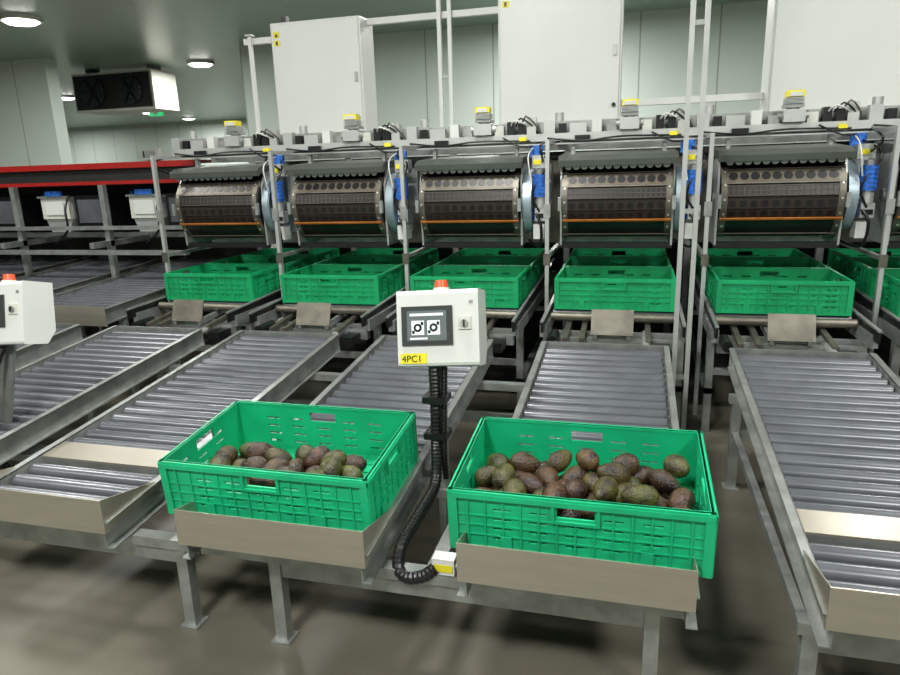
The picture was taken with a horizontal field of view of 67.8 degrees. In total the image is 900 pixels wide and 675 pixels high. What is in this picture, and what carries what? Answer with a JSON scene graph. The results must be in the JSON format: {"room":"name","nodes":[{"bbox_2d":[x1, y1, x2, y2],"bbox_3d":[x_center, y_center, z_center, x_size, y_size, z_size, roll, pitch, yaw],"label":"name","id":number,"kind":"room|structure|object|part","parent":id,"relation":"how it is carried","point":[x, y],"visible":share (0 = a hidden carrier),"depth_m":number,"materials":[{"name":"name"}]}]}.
{"room":"processing plant","nodes":[
{"label":"processing plant","id":0,"kind":"room"},
{"bbox_2d":[0,58,72,166],"bbox_3d":[-10.144,-3.829,14.259,4.800,3.600,0.300,2,15,15],"label":"wall partition","id":1,"kind":"structure","parent":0,"point":[33,127],"depth_m":13.47,"materials":[{"name":"white paint"}]},
{"bbox_2d":[67,119,248,164],"bbox_3d":[-2.910,-7.817,28.818,39.000,3.600,0.200,2,15,15],"label":"wall","id":2,"kind":"structure","parent":0,"point":[109,144],"depth_m":31.68,"materials":[{"name":"white paint"}]},
{"bbox_2d":[142,148,161,159],"bbox_3d":[-13.953,-8.586,31.379,0.900,0.500,0.270,2,15,15],"label":"junction box","id":3,"kind":"object","parent":2,"relation":"attached to","point":[146,153],"visible":0.86,"depth_m":31.26,"materials":[{"name":"beige plastic"}]},
{"bbox_2d":[0,0,763,128],"bbox_3d":[-7.118,-5.598,13.327,39.000,0.100,32.000,2,15,15],"label":"ceiling","id":4,"kind":"structure","parent":0,"point":[100,36],"depth_m":11.09,"materials":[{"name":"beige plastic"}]},
{"bbox_2d":[0,14,42,26],"bbox_3d":[-6.258,-4.616,9.773,0.560,0.080,0.560,2,15,15],"label":"ceiling lamp","id":5,"kind":"object","parent":4,"relation":"attached to","point":[22,20],"depth_m":9.64,"materials":[{"name":"white plastic"}]},
{"bbox_2d":[62,95,74,99],"bbox_3d":[-11.138,-6.949,19.432,0.560,0.080,0.560,2,15,15],"label":"ceiling lamp","id":6,"kind":"object","parent":4,"relation":"attached to","point":[64,97],"depth_m":19.29,"materials":[{"name":"white plastic"}]},
{"bbox_2d":[71,65,179,114],"bbox_3d":[-7.214,-5.466,14.832,2.050,0.900,0.905,2,15,15],"label":"cooler","id":7,"kind":"object","parent":4,"relation":"hanging from","point":[151,89],"depth_m":14.51,"materials":[{"name":"metal"}]},
{"bbox_2d":[149,112,163,115],"bbox_3d":[-9.723,-7.527,22.138,0.500,0.400,0.090,2,15,15],"label":"exit sign","id":8,"kind":"object","parent":4,"relation":"hanging from","point":[153,113],"visible":0.52,"depth_m":22.12,"materials":[{"name":"green plastic"}]},
{"bbox_2d":[182,117,195,119],"bbox_3d":[-10.993,-9.218,28.213,0.560,0.080,0.560,2,15,15],"label":"ceiling lamp","id":9,"kind":"object","parent":4,"relation":"attached to","point":[185,118],"depth_m":28.04,"materials":[{"name":"white plastic"}]},
{"bbox_2d":[186,60,213,66],"bbox_3d":[-5.274,-5.779,14.161,0.560,0.080,0.560,2,15,15],"label":"ceiling lamp","id":10,"kind":"object","parent":4,"relation":"attached to","point":[194,63],"depth_m":13.99,"materials":[{"name":"white plastic"}]},
{"bbox_2d":[436,0,454,126],"bbox_3d":[-0.049,-2.371,4.255,0.118,2.060,0.048,2,15,15],"label":"support post","id":11,"kind":"object","parent":4,"relation":"attached to","point":[441,76],"visible":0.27,"depth_m":4.39,"materials":[{"name":"white metal"}]},
{"bbox_2d":[0,244,899,674],"bbox_3d":[-7.003,-2.017,14.250,39.000,0.100,32.000,2,15,15],"label":"floor","id":12,"kind":"structure","parent":0,"point":[64,610],"depth_m":2.04,"materials":[{"name":"concrete"}]},
{"bbox_2d":[0,256,14,261],"bbox_3d":[-4.401,-0.217,5.407,0.660,0.669,1.649,2,15,15],"label":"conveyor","id":13,"kind":"object","parent":12,"relation":"on","point":[10,257],"visible":0.23,"depth_m":5.94,"materials":[{"name":"grey metal"}]},
{"bbox_2d":[0,274,55,469],"bbox_3d":[-1.696,0.244,2.641,0.332,0.988,0.226,2,15,15],"label":"control panel","id":14,"kind":"object","parent":12,"relation":"on","point":[27,313],"visible":0.73,"depth_m":2.53,"materials":[{"name":"metal"}]},
{"bbox_3d":[-1.724,0.334,2.649,0.280,0.810,0.130,2,15,15],"label":"stand post","id":15,"kind":"part","parent":14,"relation":"part of","materials":[{"name":"metal"}]},
{"bbox_2d":[0,256,89,335],"bbox_3d":[-3.634,-0.189,5.203,0.660,0.669,1.649,2,15,15],"label":"conveyor","id":16,"kind":"object","parent":12,"relation":"on","point":[14,266],"visible":0.46,"depth_m":5.61,"materials":[{"name":"grey metal"}]},
{"bbox_2d":[16,256,162,331],"bbox_3d":[-2.866,-0.161,4.998,0.660,0.669,1.649,2,15,15],"label":"conveyor","id":17,"kind":"object","parent":12,"relation":"on","point":[80,274],"visible":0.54,"depth_m":5.14,"materials":[{"name":"grey metal"}]},
{"bbox_2d":[88,408,98,420],"bbox_3d":[-2.854,0.443,3.183,1.680,0.404,1.310,2,15,15],"label":"stand","id":18,"kind":"object","parent":12,"relation":"on","point":[94,413],"visible":0.02,"depth_m":3.57,"materials":[{"name":"metal"}]},
{"bbox_2d":[15,323,82,369],"bbox_3d":[-2.575,0.232,3.144,0.567,0.237,1.642,2,15,15],"label":"conveyor","id":19,"kind":"object","parent":18,"relation":"on","point":[65,335],"visible":0.56,"depth_m":3.64,"materials":[{"name":"grey metal"}]},
{"bbox_2d":[0,159,277,329],"bbox_3d":[-6.239,-0.774,6.283,9.538,1.425,1.100,2,15,15],"label":"machine","id":20,"kind":"object","parent":12,"relation":"on","point":[94,210],"visible":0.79,"depth_m":5.03,"materials":[{"name":"red paint"}]},
{"bbox_2d":[53,256,245,394],"bbox_3d":[-2.099,-0.134,4.794,0.660,0.669,1.649,2,15,15],"label":"conveyor","id":21,"kind":"object","parent":12,"relation":"on","point":[105,302],"visible":0.55,"depth_m":4.32,"materials":[{"name":"grey metal"}]},
{"bbox_2d":[0,364,340,629],"bbox_3d":[-1.343,0.498,2.780,1.610,0.404,1.310,2,15,15],"label":"stand","id":22,"kind":"object","parent":12,"relation":"on","point":[146,543],"visible":0.22,"depth_m":2.04,"materials":[{"name":"metal"}]},
{"bbox_2d":[0,325,204,464],"bbox_3d":[-1.807,0.260,2.939,0.567,0.237,1.642,2,15,15],"label":"conveyor","id":23,"kind":"object","parent":22,"relation":"on","point":[53,391],"visible":0.94,"depth_m":3.11,"materials":[{"name":"grey metal"}]},
{"bbox_2d":[0,330,340,548],"bbox_3d":[-1.040,0.287,2.735,0.567,0.237,1.642,2,15,15],"label":"conveyor","id":24,"kind":"object","parent":22,"relation":"on","point":[103,477],"visible":0.82,"depth_m":2.45,"materials":[{"name":"grey metal"}]},
{"bbox_2d":[126,288,348,378],"bbox_3d":[-1.308,-0.113,4.654,0.690,0.649,1.832,2,15,15],"label":"conveyor","id":25,"kind":"object","parent":12,"relation":"on","point":[184,313],"visible":0.27,"depth_m":3.90,"materials":[{"name":"metal"}]},
{"bbox_2d":[163,264,284,301],"bbox_3d":[-1.411,-0.353,4.237,0.608,0.165,0.408,2,15,15],"label":"plastic crate","id":26,"kind":"object","parent":25,"relation":"on","point":[201,282],"visible":0.91,"depth_m":4.09,"materials":[{"name":"green plastic"}]},
{"bbox_2d":[205,255,313,275],"bbox_3d":[-1.300,-0.458,4.629,0.608,0.165,0.408,2,15,15],"label":"plastic crate","id":27,"kind":"object","parent":25,"relation":"on","point":[293,261],"visible":0.34,"depth_m":4.75,"materials":[{"name":"green plastic"}]},
{"bbox_2d":[242,248,339,265],"bbox_3d":[-1.187,-0.562,5.019,0.608,0.165,0.408,2,15,15],"label":"plastic crate","id":28,"kind":"object","parent":25,"relation":"on","point":[320,254],"visible":0.27,"depth_m":5.12,"materials":[{"name":"green plastic"}]},
{"bbox_2d":[248,263,443,357],"bbox_3d":[-0.541,-0.085,4.449,0.690,0.649,1.832,2,15,15],"label":"conveyor","id":29,"kind":"object","parent":12,"relation":"on","point":[310,317],"visible":0.36,"depth_m":3.70,"materials":[{"name":"metal"}]},
{"bbox_2d":[280,265,401,304],"bbox_3d":[-0.643,-0.325,4.033,0.608,0.165,0.408,2,15,15],"label":"plastic crate","id":30,"kind":"object","parent":29,"relation":"on","point":[343,287],"visible":0.98,"depth_m":3.88,"materials":[{"name":"green plastic"}]},
{"bbox_2d":[313,256,421,287],"bbox_3d":[-0.536,-0.430,4.425,0.608,0.165,0.408,2,15,15],"label":"plastic crate","id":31,"kind":"object","parent":29,"relation":"on","point":[415,264],"visible":0.36,"depth_m":4.55,"materials":[{"name":"green plastic"}]},
{"bbox_2d":[340,248,438,274],"bbox_3d":[-0.428,-0.535,4.817,0.608,0.165,0.408,2,15,15],"label":"plastic crate","id":32,"kind":"object","parent":29,"relation":"on","point":[429,257],"visible":0.34,"depth_m":4.92,"materials":[{"name":"green plastic"}]},
{"bbox_2d":[392,280,486,584],"bbox_3d":[-0.057,0.355,2.003,0.268,0.988,0.616,1,15,12],"label":"control panel","id":33,"kind":"object","parent":12,"relation":"on","point":[441,327],"visible":0.98,"depth_m":2.05,"materials":[{"name":"metal"}]},
{"bbox_2d":[201,380,684,674],"bbox_3d":[0.096,0.550,2.397,1.350,0.404,1.310,2,15,15],"label":"stand","id":34,"kind":"object","parent":12,"relation":"on","point":[443,587],"visible":0.3,"depth_m":1.78,"materials":[{"name":"metal"}]},
{"bbox_2d":[173,335,493,584],"bbox_3d":[-0.272,0.315,2.530,0.567,0.237,1.642,2,15,15],"label":"conveyor","id":35,"kind":"object","parent":34,"relation":"on","point":[374,380],"visible":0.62,"depth_m":1.97,"materials":[{"name":"grey metal"}]},
{"bbox_2d":[157,400,418,530],"bbox_3d":[-0.463,0.372,2.024,0.638,0.208,0.430,2,15,15],"label":"plastic crate","id":36,"kind":"object","parent":35,"relation":"on","point":[355,503],"visible":0.9,"depth_m":1.91,"materials":[{"name":"green plastic"}]},
{"bbox_2d":[198,442,366,506],"bbox_3d":[-0.491,0.397,1.984,0.509,0.143,0.268,2,15,15],"label":"avocados","id":37,"kind":"object","parent":36,"relation":"in","point":[262,455],"visible":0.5,"depth_m":1.97,"materials":[{"name":"brown food"}]},
{"bbox_2d":[455,341,699,629],"bbox_3d":[0.495,0.343,2.326,0.567,0.237,1.642,2,15,15],"label":"conveyor","id":38,"kind":"object","parent":34,"relation":"on","point":[575,382],"visible":0.56,"depth_m":2.36,"materials":[{"name":"grey metal"}]},
{"bbox_2d":[446,416,718,578],"bbox_3d":[0.355,0.402,1.806,0.638,0.208,0.430,2,15,15],"label":"plastic crate","id":39,"kind":"object","parent":38,"relation":"on","point":[687,534],"visible":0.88,"depth_m":1.66,"materials":[{"name":"green plastic"}]},
{"bbox_2d":[474,449,695,542],"bbox_3d":[0.343,0.411,1.775,0.587,0.166,0.298,2,15,15],"label":"avocados","id":40,"kind":"object","parent":39,"relation":"in","point":[622,480],"visible":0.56,"depth_m":1.77,"materials":[{"name":"food"}]},
{"bbox_2d":[386,258,556,403],"bbox_3d":[0.227,-0.057,4.245,0.690,0.649,1.832,2,15,15],"label":"conveyor","id":41,"kind":"object","parent":12,"relation":"on","point":[520,316],"visible":0.3,"depth_m":3.54,"materials":[{"name":"metal"}]},
{"bbox_2d":[409,265,529,307],"bbox_3d":[0.124,-0.297,3.828,0.608,0.165,0.408,2,15,15],"label":"plastic crate","id":42,"kind":"object","parent":41,"relation":"on","point":[505,290],"visible":0.73,"depth_m":3.69,"materials":[{"name":"green plastic"}]},
{"bbox_2d":[434,256,540,291],"bbox_3d":[0.240,-0.402,4.218,0.608,0.165,0.408,2,15,15],"label":"plastic crate","id":43,"kind":"object","parent":41,"relation":"on","point":[533,262],"visible":0.4,"depth_m":4.34,"materials":[{"name":"green plastic"}]},
{"bbox_2d":[449,248,544,276],"bbox_3d":[0.340,-0.507,4.613,0.608,0.165,0.408,2,15,15],"label":"plastic crate","id":44,"kind":"object","parent":41,"relation":"on","point":[465,251],"visible":0.2,"depth_m":4.75,"materials":[{"name":"green plastic"}]},
{"bbox_2d":[150,96,899,414],"bbox_3d":[0.919,-0.635,4.494,5.183,1.600,2.020,2,15,15],"label":"frame","id":45,"kind":"object","parent":12,"relation":"on","point":[876,120],"visible":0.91,"depth_m":3.87,"materials":[{"name":"metal"}]},
{"bbox_2d":[169,157,296,247],"bbox_3d":[-1.319,-0.870,4.292,0.740,0.556,0.473,2,15,15],"label":"machine","id":46,"kind":"object","parent":45,"relation":"attached to","point":[219,204],"visible":0.96,"depth_m":4.13,"materials":[{"name":"grey metal"}]},
{"bbox_2d":[224,121,246,146],"bbox_3d":[-1.343,-1.272,4.190,0.140,0.153,0.105,2,15,15],"label":"motor","id":47,"kind":"object","parent":45,"relation":"attached to","point":[235,129],"visible":0.98,"depth_m":4.15,"materials":[{"name":"metal"}]},
{"bbox_2d":[270,15,377,134],"bbox_3d":[-0.890,-1.768,4.656,0.660,0.895,0.365,2,15,15],"label":"upper cabinet","id":48,"kind":"object","parent":45,"relation":"attached to","point":[324,69],"visible":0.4,"depth_m":4.58,"materials":[{"name":"white metal"}]},
{"bbox_2d":[285,152,420,247],"bbox_3d":[-0.551,-0.842,4.088,0.740,0.556,0.473,2,15,15],"label":"machine","id":49,"kind":"object","parent":45,"relation":"attached to","point":[341,203],"visible":0.95,"depth_m":3.93,"materials":[{"name":"grey metal"}]},
{"bbox_2d":[341,114,365,141],"bbox_3d":[-0.575,-1.244,3.986,0.140,0.153,0.105,2,15,15],"label":"motor","id":50,"kind":"object","parent":45,"relation":"attached to","point":[352,122],"visible":0.99,"depth_m":3.95,"materials":[{"name":"metal"}]},
{"bbox_2d":[414,147,553,247],"bbox_3d":[0.216,-0.814,3.883,0.740,0.556,0.473,2,15,15],"label":"machine","id":51,"kind":"object","parent":45,"relation":"attached to","point":[482,201],"visible":0.98,"depth_m":3.72,"materials":[{"name":"grey metal"}]},
{"bbox_2d":[471,107,496,135],"bbox_3d":[0.193,-1.216,3.781,0.140,0.153,0.105,2,15,15],"label":"motor","id":52,"kind":"object","parent":45,"relation":"attached to","point":[484,115],"visible":0.91,"depth_m":3.74,"materials":[{"name":"metal"}]},
{"bbox_2d":[498,0,623,123],"bbox_3d":[0.691,-1.763,4.221,0.762,1.004,0.365,2,15,15],"label":"upper cabinet","id":53,"kind":"object","parent":45,"relation":"attached to","point":[556,56],"visible":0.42,"depth_m":4.16,"materials":[{"name":"white metal"}]},
{"bbox_2d":[243,6,763,106],"bbox_3d":[0.224,-1.816,4.415,3.434,0.650,0.086,2,15,14],"label":"cable tray","id":54,"kind":"object","parent":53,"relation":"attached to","point":[484,11],"visible":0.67,"depth_m":4.34,"materials":[{"name":"white metal"}]},
{"bbox_2d":[245,34,260,132],"bbox_3d":[-1.394,-1.772,4.786,0.048,0.720,0.048,2,15,15],"label":"support post","id":55,"kind":"object","parent":54,"relation":"attached to","point":[249,36],"visible":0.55,"depth_m":4.77,"materials":[{"name":"white metal"}]},
{"bbox_2d":[616,99,642,129],"bbox_3d":[0.960,-1.188,3.577,0.140,0.153,0.105,2,15,15],"label":"motor","id":56,"kind":"object","parent":45,"relation":"attached to","point":[630,107],"visible":0.93,"depth_m":3.54,"materials":[{"name":"metal"}]},
{"bbox_2d":[558,141,705,247],"bbox_3d":[0.984,-0.786,3.679,0.740,0.556,0.473,2,15,15],"label":"machine","id":57,"kind":"object","parent":45,"relation":"attached to","point":[622,198],"visible":0.91,"depth_m":3.52,"materials":[{"name":"grey metal"}]},
{"bbox_2d":[777,89,808,122],"bbox_3d":[1.728,-1.161,3.372,0.140,0.153,0.105,2,15,15],"label":"motor","id":58,"kind":"object","parent":45,"relation":"attached to","point":[794,99],"visible":0.97,"depth_m":3.33,"materials":[{"name":"metal"}]},
{"bbox_2d":[708,135,882,247],"bbox_3d":[1.751,-0.758,3.474,0.740,0.556,0.473,2,15,15],"label":"machine","id":59,"kind":"object","parent":45,"relation":"attached to","point":[807,193],"visible":0.99,"depth_m":3.31,"materials":[{"name":"grey metal"}]},
{"bbox_2d":[759,0,899,111],"bbox_3d":[2.244,-1.707,3.807,0.785,1.004,0.365,2,15,15],"label":"upper cabinet","id":60,"kind":"object","parent":45,"relation":"attached to","point":[838,51],"visible":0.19,"depth_m":3.78,"materials":[{"name":"white metal"}]},
{"bbox_2d":[866,141,899,247],"bbox_3d":[2.519,-0.730,3.270,0.740,0.556,0.473,2,15,15],"label":"machine","id":61,"kind":"object","parent":45,"relation":"attached to","point":[880,194],"visible":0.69,"depth_m":3.35,"materials":[{"name":"grey metal"}]},
{"bbox_2d":[540,295,686,425],"bbox_3d":[0.994,-0.029,4.040,0.690,0.649,1.832,2,15,15],"label":"conveyor","id":62,"kind":"object","parent":12,"relation":"on","point":[607,326],"visible":0.29,"depth_m":3.30,"materials":[{"name":"metal"}]},
{"bbox_2d":[554,266,675,311],"bbox_3d":[0.892,-0.270,3.624,0.608,0.165,0.408,2,15,15],"label":"plastic crate","id":63,"kind":"object","parent":62,"relation":"on","point":[655,292],"visible":0.99,"depth_m":3.47,"materials":[{"name":"green plastic"}]},
{"bbox_2d":[562,257,671,284],"bbox_3d":[0.998,-0.374,4.016,0.608,0.165,0.408,2,15,15],"label":"plastic crate","id":64,"kind":"object","parent":62,"relation":"on","point":[571,261],"visible":0.19,"depth_m":4.16,"materials":[{"name":"green plastic"}]},
{"bbox_2d":[569,248,667,272],"bbox_3d":[1.103,-0.479,4.409,0.608,0.165,0.408,2,15,15],"label":"plastic crate","id":65,"kind":"object","parent":62,"relation":"on","point":[577,252],"visible":0.25,"depth_m":4.55,"materials":[{"name":"green plastic"}]},
{"bbox_2d":[671,0,711,429],"bbox_3d":[1.010,-1.213,2.718,0.097,3.600,0.040,2,15,15],"label":"support post","id":66,"kind":"object","parent":12,"relation":"on","point":[706,22],"visible":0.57,"depth_m":2.86,"materials":[{"name":"metal"}]},
{"bbox_2d":[684,260,882,431],"bbox_3d":[1.762,-0.001,3.836,0.690,0.649,1.832,2,15,15],"label":"conveyor","id":67,"kind":"object","parent":12,"relation":"on","point":[780,331],"visible":0.46,"depth_m":3.12,"materials":[{"name":"metal"}]},
{"bbox_2d":[695,248,810,280],"bbox_3d":[1.876,-0.451,4.203,0.608,0.165,0.408,2,15,15],"label":"plastic crate","id":68,"kind":"object","parent":67,"relation":"on","point":[717,252],"visible":0.39,"depth_m":4.34,"materials":[{"name":"green plastic"}]},
{"bbox_2d":[700,257,830,294],"bbox_3d":[1.769,-0.346,3.811,0.608,0.165,0.408,2,15,15],"label":"plastic crate","id":69,"kind":"object","parent":67,"relation":"on","point":[795,262],"visible":0.27,"depth_m":3.94,"materials":[{"name":"green plastic"}]},
{"bbox_2d":[707,268,855,315],"bbox_3d":[1.659,-0.241,3.419,0.608,0.165,0.408,2,15,15],"label":"plastic crate","id":70,"kind":"object","parent":67,"relation":"on","point":[822,292],"visible":1,"depth_m":3.27,"materials":[{"name":"green plastic"}]},
{"bbox_2d":[722,393,899,674],"bbox_3d":[1.626,0.606,1.989,1.360,0.404,1.310,2,15,15],"label":"stand","id":71,"kind":"object","parent":12,"relation":"on","point":[843,644],"visible":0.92,"depth_m":1.68,"materials":[{"name":"metal"}]},
{"bbox_2d":[727,348,899,648],"bbox_3d":[1.282,0.372,2.116,0.567,0.237,1.642,2,15,15],"label":"conveyor","id":72,"kind":"object","parent":71,"relation":"on","point":[823,427],"visible":1,"depth_m":2.00,"materials":[{"name":"grey metal"}]},
{"bbox_2d":[816,278,899,378],"bbox_3d":[2.529,0.027,3.631,0.690,0.649,1.832,2,15,15],"label":"conveyor","id":73,"kind":"object","parent":12,"relation":"on","point":[888,322],"visible":0.28,"depth_m":3.15,"materials":[{"name":"metal"}]},
{"bbox_2d":[827,249,899,275],"bbox_3d":[2.643,-0.423,3.999,0.608,0.165,0.408,2,15,15],"label":"plastic crate","id":74,"kind":"object","parent":73,"relation":"on","point":[837,258],"visible":0.35,"depth_m":4.15,"materials":[{"name":"green plastic"}]},
{"bbox_2d":[845,258,899,295],"bbox_3d":[2.529,-0.318,3.608,0.608,0.165,0.408,2,15,15],"label":"plastic crate","id":75,"kind":"object","parent":73,"relation":"on","point":[857,270],"visible":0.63,"depth_m":3.72,"materials":[{"name":"green plastic"}]},
{"bbox_2d":[869,269,899,316],"bbox_3d":[2.427,-0.214,3.215,0.608,0.165,0.408,2,15,15],"label":"plastic crate","id":76,"kind":"object","parent":73,"relation":"on","point":[889,300],"visible":0.77,"depth_m":3.27,"materials":[{"name":"green plastic"}]},
{"bbox_2d":[239,0,889,161],"bbox_3d":[3.974,-3.431,10.948,16.200,3.600,0.200,2,15,15],"label":"wall","id":77,"kind":"structure","parent":0,"point":[655,42],"depth_m":11.32,"materials":[{"name":"white paint"}]}
]}

